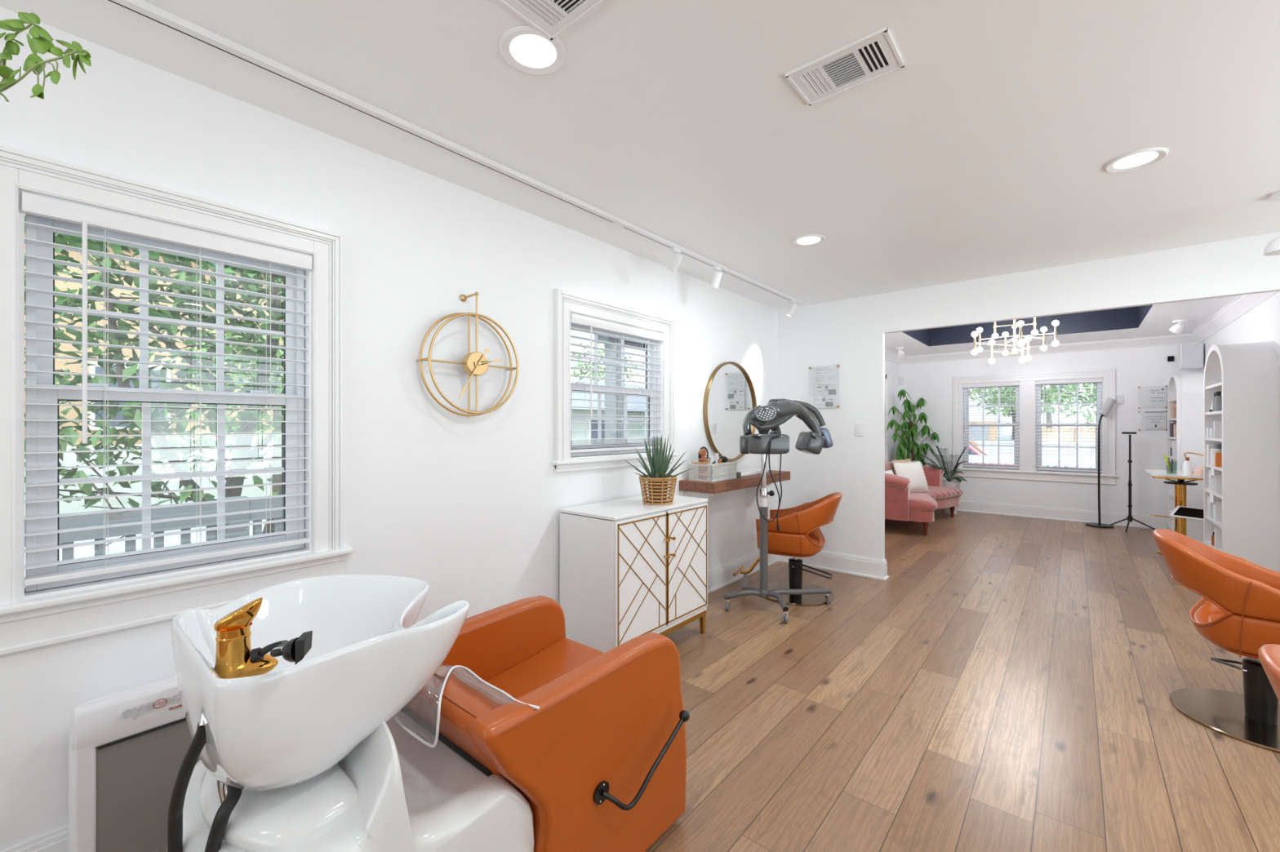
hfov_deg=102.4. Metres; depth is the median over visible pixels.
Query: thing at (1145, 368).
wall
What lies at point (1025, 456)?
window
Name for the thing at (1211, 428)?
product box
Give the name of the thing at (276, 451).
street tree
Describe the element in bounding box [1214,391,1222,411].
bottle
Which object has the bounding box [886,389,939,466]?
potted plant
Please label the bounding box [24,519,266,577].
road
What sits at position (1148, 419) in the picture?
print
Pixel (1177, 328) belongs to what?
ceiling spotlight
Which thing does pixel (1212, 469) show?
price card
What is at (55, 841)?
baseboard
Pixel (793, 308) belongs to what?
track spotlight
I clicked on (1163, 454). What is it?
pencil
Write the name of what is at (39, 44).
trailing plant
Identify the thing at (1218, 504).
product box
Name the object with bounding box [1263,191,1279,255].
ceiling spotlight
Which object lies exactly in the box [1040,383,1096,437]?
street tree
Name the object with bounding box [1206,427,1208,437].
product box
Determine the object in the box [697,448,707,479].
spray bottle
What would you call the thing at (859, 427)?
light switch
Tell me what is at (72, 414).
house
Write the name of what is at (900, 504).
armchair
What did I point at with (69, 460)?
garage
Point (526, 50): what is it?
diffuser
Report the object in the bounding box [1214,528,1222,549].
product box
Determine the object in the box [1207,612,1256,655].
seat cushion
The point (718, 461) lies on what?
bottle
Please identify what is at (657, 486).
rattan basket
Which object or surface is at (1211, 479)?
product box
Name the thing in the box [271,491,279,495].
ground
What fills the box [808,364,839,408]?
frame
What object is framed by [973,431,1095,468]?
ground
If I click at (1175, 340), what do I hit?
trim
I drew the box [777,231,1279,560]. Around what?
wall
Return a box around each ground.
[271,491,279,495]
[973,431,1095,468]
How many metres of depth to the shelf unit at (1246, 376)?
3.90 m
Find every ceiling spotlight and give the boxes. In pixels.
[895,346,905,357]
[1168,320,1186,333]
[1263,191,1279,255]
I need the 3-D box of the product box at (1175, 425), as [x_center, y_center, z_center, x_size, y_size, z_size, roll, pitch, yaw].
[6.286,0.057,5.974,0.120,0.150,0.070,0,0,40]
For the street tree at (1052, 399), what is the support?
on the ground at (273, 493)
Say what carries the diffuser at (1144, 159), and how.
attached to the recessed light at (1138, 159)
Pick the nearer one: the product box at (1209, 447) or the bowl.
the bowl
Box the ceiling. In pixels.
[0,0,1279,356]
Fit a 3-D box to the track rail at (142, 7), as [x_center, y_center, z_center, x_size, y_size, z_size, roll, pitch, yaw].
[-0.391,-1.118,2.490,0.037,0.023,5.700,0,0,40]
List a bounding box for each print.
[822,398,833,406]
[825,386,835,395]
[1146,416,1165,422]
[1150,390,1164,401]
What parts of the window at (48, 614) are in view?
frame, sash, sash, sill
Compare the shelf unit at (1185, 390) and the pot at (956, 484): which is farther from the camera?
the pot at (956, 484)
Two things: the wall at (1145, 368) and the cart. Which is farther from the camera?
the wall at (1145, 368)
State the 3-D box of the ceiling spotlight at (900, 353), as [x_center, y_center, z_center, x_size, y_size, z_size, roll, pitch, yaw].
[3.749,-1.060,7.414,0.109,0.140,0.133,0,0,-12]
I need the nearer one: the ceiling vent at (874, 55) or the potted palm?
the ceiling vent at (874, 55)
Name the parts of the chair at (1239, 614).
seat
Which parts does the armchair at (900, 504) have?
turned leg, nailhead trim, channelled seat, turned leg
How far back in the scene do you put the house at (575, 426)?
21.30 m
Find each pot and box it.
[647,481,667,503]
[941,480,959,514]
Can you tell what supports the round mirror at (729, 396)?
attached to the wall at (467, 508)
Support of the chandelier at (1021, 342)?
hanging from the ceiling
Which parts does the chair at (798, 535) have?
footrest arm, seat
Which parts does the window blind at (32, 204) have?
rail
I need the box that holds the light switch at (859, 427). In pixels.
[854,422,863,435]
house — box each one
[24,213,283,453]
[570,378,644,445]
[968,387,1011,435]
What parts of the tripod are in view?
leg, leg, leg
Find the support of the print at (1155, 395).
attached to the wall at (1145, 368)
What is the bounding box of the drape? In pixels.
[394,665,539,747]
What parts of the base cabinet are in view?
door, frame, door, leg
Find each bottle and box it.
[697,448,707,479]
[707,456,712,478]
[709,457,713,462]
[715,453,718,459]
[717,460,722,478]
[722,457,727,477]
[1182,457,1192,475]
[1210,444,1222,465]
[1211,532,1214,545]
[1212,392,1215,411]
[1213,500,1214,519]
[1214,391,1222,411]
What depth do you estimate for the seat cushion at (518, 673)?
1.83 m
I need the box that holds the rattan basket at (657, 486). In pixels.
[639,475,676,505]
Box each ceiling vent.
[497,0,607,40]
[785,26,904,106]
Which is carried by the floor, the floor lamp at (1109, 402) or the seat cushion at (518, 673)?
the floor lamp at (1109, 402)
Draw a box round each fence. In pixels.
[24,496,283,560]
[1041,427,1095,442]
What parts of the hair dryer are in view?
leg, leg, arm, control panel, power cord, height knob, arm, leg, leg, arm, arm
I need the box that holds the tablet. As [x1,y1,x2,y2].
[1168,506,1203,520]
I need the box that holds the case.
[736,468,768,476]
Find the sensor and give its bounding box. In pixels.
[898,377,902,383]
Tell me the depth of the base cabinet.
2.79 m
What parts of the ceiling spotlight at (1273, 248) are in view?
lamp shade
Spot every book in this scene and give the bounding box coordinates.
[1171,404,1176,418]
[1173,407,1176,417]
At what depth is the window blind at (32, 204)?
1.61 m
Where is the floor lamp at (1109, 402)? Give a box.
[1084,397,1115,528]
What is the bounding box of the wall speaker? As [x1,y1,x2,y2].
[1177,342,1203,369]
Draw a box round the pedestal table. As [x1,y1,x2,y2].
[1144,469,1203,555]
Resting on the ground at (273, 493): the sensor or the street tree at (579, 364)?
the street tree at (579, 364)
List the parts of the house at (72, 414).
window trim, pane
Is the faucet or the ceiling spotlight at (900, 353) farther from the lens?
the ceiling spotlight at (900, 353)
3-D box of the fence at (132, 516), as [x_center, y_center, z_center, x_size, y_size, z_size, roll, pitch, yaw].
[-1.763,0.895,3.879,0.100,0.930,6.750,0,0,40]
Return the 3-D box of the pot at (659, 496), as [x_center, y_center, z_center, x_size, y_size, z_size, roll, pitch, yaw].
[0.107,0.396,3.071,0.124,0.121,0.124,0,0,40]
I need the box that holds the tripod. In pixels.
[1110,431,1155,532]
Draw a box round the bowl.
[170,574,469,791]
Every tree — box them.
[24,215,283,546]
[177,318,283,491]
[570,341,639,382]
[968,384,1076,439]
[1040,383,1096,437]
[1062,383,1096,427]
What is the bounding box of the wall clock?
[416,291,518,417]
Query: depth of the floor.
2.35 m
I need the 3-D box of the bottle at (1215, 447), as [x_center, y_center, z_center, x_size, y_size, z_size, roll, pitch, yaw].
[4.908,0.244,4.376,0.076,0.180,0.076,0,0,40]
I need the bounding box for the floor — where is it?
[645,509,1279,851]
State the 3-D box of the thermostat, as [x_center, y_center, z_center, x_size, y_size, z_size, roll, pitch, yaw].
[6.668,-0.844,6.462,0.057,0.066,0.020,0,0,40]
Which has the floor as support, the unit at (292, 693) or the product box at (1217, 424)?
the unit at (292, 693)
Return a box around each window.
[0,146,353,656]
[551,288,677,472]
[951,368,1117,484]
[1035,377,1103,475]
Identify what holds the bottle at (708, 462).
in the wicker basket at (729, 472)
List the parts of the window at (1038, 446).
sash, sash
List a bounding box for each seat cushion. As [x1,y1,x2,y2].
[477,637,604,702]
[768,535,817,555]
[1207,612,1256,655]
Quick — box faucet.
[213,597,312,679]
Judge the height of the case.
0.028 m
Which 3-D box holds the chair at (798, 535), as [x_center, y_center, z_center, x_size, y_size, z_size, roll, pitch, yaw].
[1.159,0.910,4.047,0.803,0.800,0.587,0,0,26]
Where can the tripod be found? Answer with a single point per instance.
(1130, 517)
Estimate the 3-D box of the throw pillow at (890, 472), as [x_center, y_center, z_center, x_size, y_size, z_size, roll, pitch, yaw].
[3.196,0.710,6.634,0.400,0.263,0.138,0,0,-38]
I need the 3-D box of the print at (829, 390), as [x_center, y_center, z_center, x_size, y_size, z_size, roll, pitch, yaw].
[1.697,-0.324,4.685,0.174,0.082,0.001,0,0,40]
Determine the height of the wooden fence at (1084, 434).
0.580 m
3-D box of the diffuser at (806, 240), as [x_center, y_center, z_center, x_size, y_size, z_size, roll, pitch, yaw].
[1.025,-1.128,3.127,0.134,0.002,0.134,0,0,40]
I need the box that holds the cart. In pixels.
[1146,512,1170,518]
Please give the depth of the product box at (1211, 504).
4.40 m
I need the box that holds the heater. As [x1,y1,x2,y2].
[67,676,199,851]
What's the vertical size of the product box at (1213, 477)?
0.120 m
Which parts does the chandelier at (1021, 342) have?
globe bulb, globe bulb, globe bulb, globe bulb, globe bulb, globe bulb, arm, globe bulb, arm, arm, arm, globe bulb, arm, stem, arm, arm, globe bulb, globe bulb, globe bulb, arm, arm, globe bulb, globe bulb, arm, globe bulb, arm, globe bulb, globe bulb, globe bulb, globe bulb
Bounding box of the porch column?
[597,335,644,444]
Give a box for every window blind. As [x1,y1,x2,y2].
[22,191,312,586]
[570,313,663,453]
[962,382,1019,468]
[1035,377,1102,472]
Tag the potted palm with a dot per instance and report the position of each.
(949, 482)
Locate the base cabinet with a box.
[560,494,708,653]
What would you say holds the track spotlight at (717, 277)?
attached to the track rail at (142, 7)
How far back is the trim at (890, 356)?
7.99 m
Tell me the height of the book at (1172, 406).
0.165 m
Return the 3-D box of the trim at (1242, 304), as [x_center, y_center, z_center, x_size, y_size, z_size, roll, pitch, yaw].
[5.382,-1.073,4.617,0.095,0.115,4.500,0,0,40]
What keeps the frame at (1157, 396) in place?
attached to the wall at (1145, 368)
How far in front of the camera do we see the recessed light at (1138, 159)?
2.18 m
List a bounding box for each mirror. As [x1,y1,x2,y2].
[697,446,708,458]
[702,361,756,461]
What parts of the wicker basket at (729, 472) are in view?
wooden handle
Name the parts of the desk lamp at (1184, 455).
arm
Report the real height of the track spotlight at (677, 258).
0.138 m
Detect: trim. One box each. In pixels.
[884,348,904,364]
[899,333,1199,364]
[1191,291,1279,342]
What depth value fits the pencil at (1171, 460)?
5.11 m
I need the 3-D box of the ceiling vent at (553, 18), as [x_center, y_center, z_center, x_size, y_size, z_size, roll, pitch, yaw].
[-0.204,-1.125,1.321,0.304,0.010,0.201,0,0,40]
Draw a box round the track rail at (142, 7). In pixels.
[107,0,801,304]
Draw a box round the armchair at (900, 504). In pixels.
[884,462,963,536]
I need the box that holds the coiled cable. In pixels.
[718,456,728,462]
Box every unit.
[166,574,689,851]
[1167,372,1204,542]
[1203,341,1279,572]
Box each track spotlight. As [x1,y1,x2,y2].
[667,247,682,272]
[710,265,722,288]
[786,299,797,317]
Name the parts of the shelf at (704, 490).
bracket plate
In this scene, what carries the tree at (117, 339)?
on the ground at (273, 493)
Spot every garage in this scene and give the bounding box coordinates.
[24,442,271,516]
[968,421,996,440]
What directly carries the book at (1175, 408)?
on the shelf unit at (1185, 390)
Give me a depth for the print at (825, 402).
4.68 m
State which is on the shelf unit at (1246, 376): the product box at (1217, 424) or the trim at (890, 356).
the product box at (1217, 424)
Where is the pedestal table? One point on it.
(1180, 486)
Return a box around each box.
[733,471,741,478]
[1169,423,1176,436]
[1172,440,1176,457]
[1173,424,1176,437]
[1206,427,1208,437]
[1206,444,1212,464]
[1207,496,1218,516]
[1208,470,1217,489]
[1208,497,1220,517]
[1209,472,1219,490]
[1210,427,1213,438]
[1211,479,1213,491]
[1213,421,1222,438]
[1213,477,1214,492]
[1214,452,1222,466]
[1214,474,1222,493]
[1214,500,1222,521]
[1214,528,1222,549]
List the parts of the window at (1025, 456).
frame, sash, sash, sill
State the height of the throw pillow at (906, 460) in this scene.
0.349 m
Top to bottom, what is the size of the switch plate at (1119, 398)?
0.110 m
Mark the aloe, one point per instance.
(657, 480)
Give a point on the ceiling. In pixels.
(986, 154)
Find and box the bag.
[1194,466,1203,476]
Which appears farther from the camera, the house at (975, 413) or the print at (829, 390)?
the house at (975, 413)
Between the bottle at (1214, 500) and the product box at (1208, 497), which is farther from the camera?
the product box at (1208, 497)
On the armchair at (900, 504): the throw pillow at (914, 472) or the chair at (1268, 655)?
the throw pillow at (914, 472)
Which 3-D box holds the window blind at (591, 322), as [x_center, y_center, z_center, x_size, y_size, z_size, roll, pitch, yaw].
[-0.129,-0.246,3.280,0.084,0.803,0.863,0,0,40]
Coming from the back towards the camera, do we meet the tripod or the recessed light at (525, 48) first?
the tripod
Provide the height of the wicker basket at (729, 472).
0.138 m
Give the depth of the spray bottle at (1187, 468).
5.00 m
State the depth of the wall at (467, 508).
2.22 m
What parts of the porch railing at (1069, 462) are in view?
post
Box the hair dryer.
[724,398,833,623]
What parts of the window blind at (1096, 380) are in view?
rail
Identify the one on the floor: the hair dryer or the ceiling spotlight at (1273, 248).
the hair dryer
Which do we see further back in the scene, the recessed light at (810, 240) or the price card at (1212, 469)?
the price card at (1212, 469)
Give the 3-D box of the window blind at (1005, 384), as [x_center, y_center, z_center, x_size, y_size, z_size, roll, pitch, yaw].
[5.238,-0.011,7.691,0.709,1.263,0.084,0,0,40]
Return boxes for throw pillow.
[884,470,894,475]
[892,458,911,475]
[892,461,929,493]
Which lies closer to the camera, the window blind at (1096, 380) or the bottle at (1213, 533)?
the bottle at (1213, 533)
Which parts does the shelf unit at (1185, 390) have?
shelf, shelf, shelf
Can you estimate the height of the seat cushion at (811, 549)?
0.113 m
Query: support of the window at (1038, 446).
in the wall at (1145, 368)
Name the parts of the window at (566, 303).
sash, sash, frame, sill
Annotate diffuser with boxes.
[510,34,555,66]
[796,236,820,244]
[1114,151,1157,168]
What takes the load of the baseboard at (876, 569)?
attached to the wall at (849, 334)
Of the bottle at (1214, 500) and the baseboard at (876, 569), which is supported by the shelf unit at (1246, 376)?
the bottle at (1214, 500)
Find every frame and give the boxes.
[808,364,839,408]
[1137,386,1167,408]
[1137,410,1167,431]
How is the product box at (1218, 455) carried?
on the shelf unit at (1246, 376)
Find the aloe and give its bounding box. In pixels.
[624,435,693,505]
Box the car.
[968,440,1013,465]
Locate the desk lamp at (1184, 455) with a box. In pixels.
[1183,452,1203,473]
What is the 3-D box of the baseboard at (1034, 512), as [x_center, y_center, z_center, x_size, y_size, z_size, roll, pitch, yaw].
[5.563,1.228,7.391,3.360,0.165,0.028,0,0,40]
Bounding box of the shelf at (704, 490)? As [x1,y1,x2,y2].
[679,470,790,506]
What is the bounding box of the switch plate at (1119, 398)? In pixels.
[1116,395,1123,404]
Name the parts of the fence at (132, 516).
post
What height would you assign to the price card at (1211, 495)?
0.073 m
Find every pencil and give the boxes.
[1163,453,1171,473]
[1171,459,1173,473]
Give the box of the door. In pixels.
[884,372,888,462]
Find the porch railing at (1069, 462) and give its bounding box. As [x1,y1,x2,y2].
[968,455,1095,468]
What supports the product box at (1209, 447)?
on the shelf unit at (1246, 376)
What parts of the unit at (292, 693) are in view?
mounting rail, backrest, arm panel, arm panel, lever plate, recline lever, lever knob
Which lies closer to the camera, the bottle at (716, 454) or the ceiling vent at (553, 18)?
the ceiling vent at (553, 18)
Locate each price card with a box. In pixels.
[1209,493,1213,503]
[1210,467,1214,475]
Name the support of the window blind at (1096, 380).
attached to the window at (1025, 456)
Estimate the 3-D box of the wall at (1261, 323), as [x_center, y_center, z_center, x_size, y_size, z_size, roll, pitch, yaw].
[5.465,-0.060,4.547,0.120,2.740,4.500,0,0,40]
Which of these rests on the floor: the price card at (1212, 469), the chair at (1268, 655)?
the chair at (1268, 655)
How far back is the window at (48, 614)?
1.61 m
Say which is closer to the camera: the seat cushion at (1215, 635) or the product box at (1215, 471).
the seat cushion at (1215, 635)
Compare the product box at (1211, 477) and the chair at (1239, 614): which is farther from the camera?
the product box at (1211, 477)
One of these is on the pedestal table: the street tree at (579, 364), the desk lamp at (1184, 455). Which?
the desk lamp at (1184, 455)
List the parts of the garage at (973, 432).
door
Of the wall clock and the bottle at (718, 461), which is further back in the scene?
the bottle at (718, 461)
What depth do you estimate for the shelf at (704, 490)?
3.78 m
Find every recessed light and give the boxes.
[499,25,566,75]
[791,234,826,247]
[1104,147,1168,173]
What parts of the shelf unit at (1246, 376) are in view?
shelf, shelf, shelf, shelf, shelf, shelf, shelf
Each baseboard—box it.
[0,551,778,851]
[777,551,888,581]
[957,500,1167,529]
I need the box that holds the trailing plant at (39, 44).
[0,12,91,102]
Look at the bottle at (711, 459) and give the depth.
3.75 m
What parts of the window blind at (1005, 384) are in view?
rail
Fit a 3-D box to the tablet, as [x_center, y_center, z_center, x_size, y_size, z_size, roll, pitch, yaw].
[5.224,0.825,4.858,0.341,0.102,0.211,0,0,40]
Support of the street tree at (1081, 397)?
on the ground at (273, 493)
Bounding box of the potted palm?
[921,445,966,514]
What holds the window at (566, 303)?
in the wall at (467, 508)
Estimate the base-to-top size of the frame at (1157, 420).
0.258 m
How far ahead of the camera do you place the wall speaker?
6.14 m
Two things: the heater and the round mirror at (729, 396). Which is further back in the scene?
the round mirror at (729, 396)
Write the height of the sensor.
0.111 m
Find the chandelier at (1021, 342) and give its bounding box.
[971,317,1058,364]
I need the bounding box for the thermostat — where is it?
[1167,355,1173,361]
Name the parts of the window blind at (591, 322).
rail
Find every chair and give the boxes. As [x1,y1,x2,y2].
[732,492,842,606]
[1152,528,1279,753]
[1257,644,1279,702]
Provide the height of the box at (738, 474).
0.042 m
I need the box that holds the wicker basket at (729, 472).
[687,459,737,482]
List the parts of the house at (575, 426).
window trim, pane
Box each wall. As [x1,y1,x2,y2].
[0,6,899,851]
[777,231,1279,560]
[899,344,1200,516]
[1200,291,1279,372]
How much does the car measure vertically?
1.430 m

